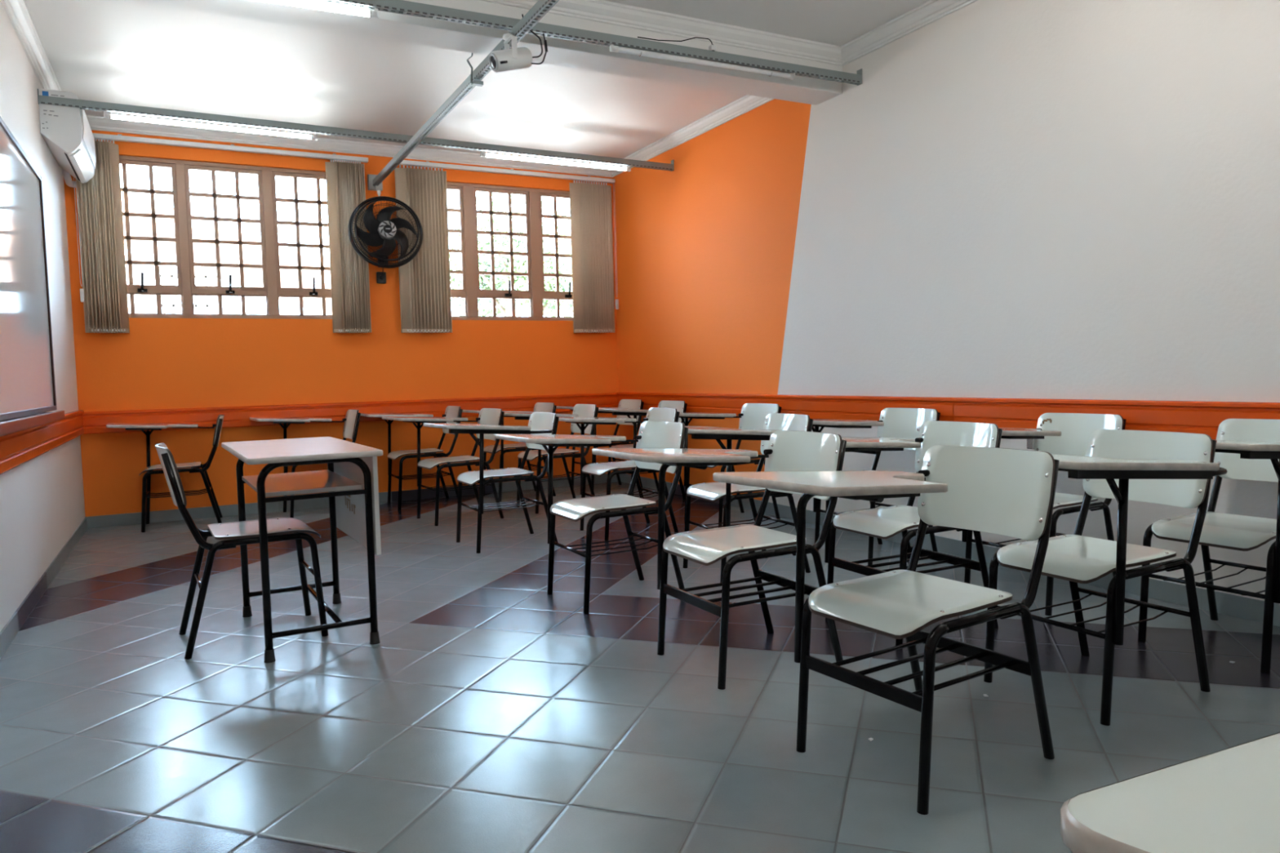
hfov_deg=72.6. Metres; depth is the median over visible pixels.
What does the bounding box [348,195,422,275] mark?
wall fan
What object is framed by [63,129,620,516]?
wall
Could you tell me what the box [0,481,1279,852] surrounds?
floor
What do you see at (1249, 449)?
chair
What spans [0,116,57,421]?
whiteboard
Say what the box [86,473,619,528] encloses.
baseboard
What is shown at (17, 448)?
trim
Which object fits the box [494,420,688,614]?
chair
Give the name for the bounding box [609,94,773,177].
trim
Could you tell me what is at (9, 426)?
chalk tray
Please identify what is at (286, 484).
shelf
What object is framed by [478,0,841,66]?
trim
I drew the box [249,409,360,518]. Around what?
chair
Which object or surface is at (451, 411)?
chair
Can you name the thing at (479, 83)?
cable
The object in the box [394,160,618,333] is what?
vertical blind
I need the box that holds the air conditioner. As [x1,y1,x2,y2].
[38,88,96,183]
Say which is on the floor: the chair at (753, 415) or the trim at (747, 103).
the chair at (753, 415)
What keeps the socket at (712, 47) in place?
on the ceiling light at (397, 6)
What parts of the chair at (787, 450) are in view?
leg, board post, board frame, seat, leg, leg, seat rail, backrest, leg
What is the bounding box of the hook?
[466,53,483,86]
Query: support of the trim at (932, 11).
attached to the wall at (1043, 199)
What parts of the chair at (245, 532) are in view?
backrest, leg, leg, seat rail, seat, leg, leg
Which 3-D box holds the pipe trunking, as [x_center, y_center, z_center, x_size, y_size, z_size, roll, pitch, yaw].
[-3.845,-1.690,5.885,0.075,0.118,0.213,-3,4,-28]
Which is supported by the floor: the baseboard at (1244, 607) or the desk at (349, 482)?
the desk at (349, 482)
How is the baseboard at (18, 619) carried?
attached to the wall at (42, 505)
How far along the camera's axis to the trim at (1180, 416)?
3.64 m
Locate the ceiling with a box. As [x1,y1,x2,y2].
[24,0,929,165]
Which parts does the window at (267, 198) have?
sash, sash, sash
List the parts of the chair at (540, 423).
leg, board post, leg, board frame, seat, seat rail, leg, backrest, leg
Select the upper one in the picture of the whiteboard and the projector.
the projector
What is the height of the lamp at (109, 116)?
0.044 m
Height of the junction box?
0.170 m
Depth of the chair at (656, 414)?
5.41 m
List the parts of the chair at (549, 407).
leg, board post, leg, seat, seat rail, leg, backrest, leg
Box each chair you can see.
[106,414,224,532]
[155,443,328,659]
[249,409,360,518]
[360,405,462,510]
[382,408,504,525]
[423,412,559,553]
[462,402,556,502]
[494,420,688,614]
[503,404,599,513]
[555,399,644,488]
[557,407,679,540]
[591,430,846,689]
[598,400,687,499]
[679,403,781,525]
[682,413,813,582]
[712,444,1059,814]
[769,420,1002,645]
[811,407,940,565]
[916,413,1126,615]
[983,429,1227,725]
[1137,418,1279,674]
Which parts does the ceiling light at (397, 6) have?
wall plate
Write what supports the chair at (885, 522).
on the floor
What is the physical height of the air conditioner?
0.358 m
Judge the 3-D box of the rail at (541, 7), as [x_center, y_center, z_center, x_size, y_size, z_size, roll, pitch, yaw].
[-0.109,-1.748,3.111,0.043,0.046,8.505,-3,4,-28]
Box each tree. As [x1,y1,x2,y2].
[520,220,573,316]
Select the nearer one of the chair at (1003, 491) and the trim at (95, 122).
the chair at (1003, 491)
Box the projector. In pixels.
[488,13,547,73]
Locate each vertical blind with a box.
[73,133,371,333]
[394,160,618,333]
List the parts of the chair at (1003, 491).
leg, board post, board frame, seat, leg, leg, seat rail, backrest, leg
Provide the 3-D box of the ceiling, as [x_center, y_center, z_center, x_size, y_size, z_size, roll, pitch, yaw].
[-0.107,-2.104,3.093,4.578,0.120,9.000,-3,4,-28]
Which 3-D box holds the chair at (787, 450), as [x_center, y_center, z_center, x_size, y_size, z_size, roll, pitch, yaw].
[0.276,0.418,2.980,0.742,0.766,0.503,-3,4,-28]
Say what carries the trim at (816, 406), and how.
attached to the wall at (1043, 199)
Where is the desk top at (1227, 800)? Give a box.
[1060,732,1279,852]
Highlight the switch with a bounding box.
[376,271,386,284]
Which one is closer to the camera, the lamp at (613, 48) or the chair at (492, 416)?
the lamp at (613, 48)
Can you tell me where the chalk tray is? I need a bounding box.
[0,410,65,436]
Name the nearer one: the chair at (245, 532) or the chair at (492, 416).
the chair at (245, 532)
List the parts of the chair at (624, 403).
leg, board post, leg, seat rail, leg, backrest, leg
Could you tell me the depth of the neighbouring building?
11.89 m
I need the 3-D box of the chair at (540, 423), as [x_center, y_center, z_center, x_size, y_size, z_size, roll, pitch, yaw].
[-0.839,0.320,5.081,0.740,0.766,0.536,-3,4,-28]
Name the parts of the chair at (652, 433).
board post, leg, board frame, leg, seat, seat rail, leg, backrest, leg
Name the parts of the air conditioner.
panel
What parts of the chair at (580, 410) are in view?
leg, board frame, board post, leg, seat, seat rail, leg, backrest, leg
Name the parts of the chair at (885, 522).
leg, board post, board frame, seat, leg, leg, seat rail, backrest, leg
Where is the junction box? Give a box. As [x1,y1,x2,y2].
[367,173,382,196]
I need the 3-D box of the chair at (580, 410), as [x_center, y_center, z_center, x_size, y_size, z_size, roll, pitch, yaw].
[-0.670,0.233,6.445,0.740,0.766,0.536,-3,4,-28]
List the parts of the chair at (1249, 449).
leg, leg, seat, backrest, board frame, leg, board post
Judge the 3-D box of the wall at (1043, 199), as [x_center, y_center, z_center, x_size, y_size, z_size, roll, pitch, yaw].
[1.868,-0.737,4.193,0.200,2.840,9.000,-3,4,-28]
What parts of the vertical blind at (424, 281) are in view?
bead chain, bead chain, pull cord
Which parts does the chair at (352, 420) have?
board post, leg, board frame, leg, backrest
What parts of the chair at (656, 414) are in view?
board post, leg, board frame, seat, leg, seat rail, leg, backrest, leg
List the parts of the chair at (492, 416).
board post, leg, board frame, leg, seat, seat rail, leg, backrest, leg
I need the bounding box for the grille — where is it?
[352,200,417,262]
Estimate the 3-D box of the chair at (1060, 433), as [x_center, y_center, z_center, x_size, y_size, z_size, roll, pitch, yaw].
[1.611,0.342,3.684,0.742,0.766,0.503,-3,4,-30]
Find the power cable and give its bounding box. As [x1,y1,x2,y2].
[637,36,715,51]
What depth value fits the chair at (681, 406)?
6.78 m
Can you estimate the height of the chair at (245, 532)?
0.766 m
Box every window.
[119,155,332,319]
[446,182,573,320]
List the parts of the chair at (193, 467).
board frame, leg, board post, leg, seat, seat rail, leg, leg, backrest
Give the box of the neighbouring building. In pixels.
[121,191,332,315]
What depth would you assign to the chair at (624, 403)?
7.52 m
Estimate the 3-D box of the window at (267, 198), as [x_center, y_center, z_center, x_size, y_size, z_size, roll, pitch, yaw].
[-3.058,-1.373,6.494,1.720,1.140,0.114,-3,4,-28]
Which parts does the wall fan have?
blade, blade, blade, wall arm, blade, blade, blade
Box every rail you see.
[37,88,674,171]
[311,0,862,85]
[372,0,559,186]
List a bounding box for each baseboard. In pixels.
[0,516,87,658]
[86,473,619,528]
[619,473,1279,626]
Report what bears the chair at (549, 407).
on the floor
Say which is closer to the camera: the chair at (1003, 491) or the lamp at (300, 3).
the chair at (1003, 491)
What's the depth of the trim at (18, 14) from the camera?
4.55 m
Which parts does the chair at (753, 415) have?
board post, leg, board frame, leg, seat, leg, seat rail, backrest, leg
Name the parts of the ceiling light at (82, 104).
wall plate, wall plate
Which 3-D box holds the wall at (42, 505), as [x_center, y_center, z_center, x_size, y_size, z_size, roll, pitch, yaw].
[-2.009,-0.518,2.171,0.200,2.840,9.000,-3,4,-28]
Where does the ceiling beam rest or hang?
attached to the ceiling
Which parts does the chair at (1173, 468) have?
leg, leg, seat, leg, board post, board frame, backrest, seat rail, leg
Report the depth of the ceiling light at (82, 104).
5.70 m
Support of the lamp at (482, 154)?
attached to the ceiling light at (82, 104)
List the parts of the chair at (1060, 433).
board post, leg, board frame, steel plate, leg, seat, backrest, seat rail, leg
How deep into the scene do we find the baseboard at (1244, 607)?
3.68 m
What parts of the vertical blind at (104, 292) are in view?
pull cord, bead chain, bead chain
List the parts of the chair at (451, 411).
board post, leg, leg, seat, seat rail, leg, leg, backrest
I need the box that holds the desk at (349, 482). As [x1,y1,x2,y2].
[221,436,382,662]
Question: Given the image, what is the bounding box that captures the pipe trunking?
[62,168,75,187]
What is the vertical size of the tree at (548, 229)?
4.404 m
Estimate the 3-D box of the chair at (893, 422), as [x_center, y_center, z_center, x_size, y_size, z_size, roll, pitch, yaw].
[1.145,0.300,4.573,0.742,0.766,0.503,-3,4,-31]
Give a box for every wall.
[0,0,84,631]
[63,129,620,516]
[612,0,1279,604]
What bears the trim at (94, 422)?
attached to the wall at (162, 363)
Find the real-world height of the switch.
0.090 m
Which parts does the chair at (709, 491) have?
leg, seat, leg, board post, board frame, leg, seat rail, backrest, leg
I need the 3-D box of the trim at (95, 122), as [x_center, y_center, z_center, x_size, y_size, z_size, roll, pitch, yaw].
[-2.083,-2.182,6.873,4.178,0.080,0.070,-3,4,-28]
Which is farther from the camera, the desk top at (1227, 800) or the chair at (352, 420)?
the chair at (352, 420)
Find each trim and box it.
[0,0,61,90]
[0,409,84,475]
[81,392,617,434]
[85,115,611,177]
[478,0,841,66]
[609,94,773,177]
[616,392,954,421]
[840,0,977,66]
[951,397,1279,439]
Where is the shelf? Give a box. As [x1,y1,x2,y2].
[241,470,362,497]
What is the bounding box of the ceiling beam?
[125,0,842,105]
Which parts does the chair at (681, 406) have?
leg, seat, board frame, board post, leg, backrest, leg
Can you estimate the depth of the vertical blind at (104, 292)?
6.11 m
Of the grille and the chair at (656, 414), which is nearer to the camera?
the chair at (656, 414)
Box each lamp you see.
[103,111,317,140]
[253,0,378,19]
[480,151,631,171]
[609,44,795,79]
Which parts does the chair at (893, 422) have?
board post, leg, board frame, leg, leg, backrest, leg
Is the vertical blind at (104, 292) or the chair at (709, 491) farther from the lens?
the vertical blind at (104, 292)
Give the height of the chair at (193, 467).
0.766 m
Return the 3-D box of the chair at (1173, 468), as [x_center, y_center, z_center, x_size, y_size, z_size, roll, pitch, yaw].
[1.339,0.418,2.546,0.740,0.766,0.536,-3,4,-28]
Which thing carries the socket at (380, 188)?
attached to the junction box
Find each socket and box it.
[374,182,382,191]
[708,44,716,51]

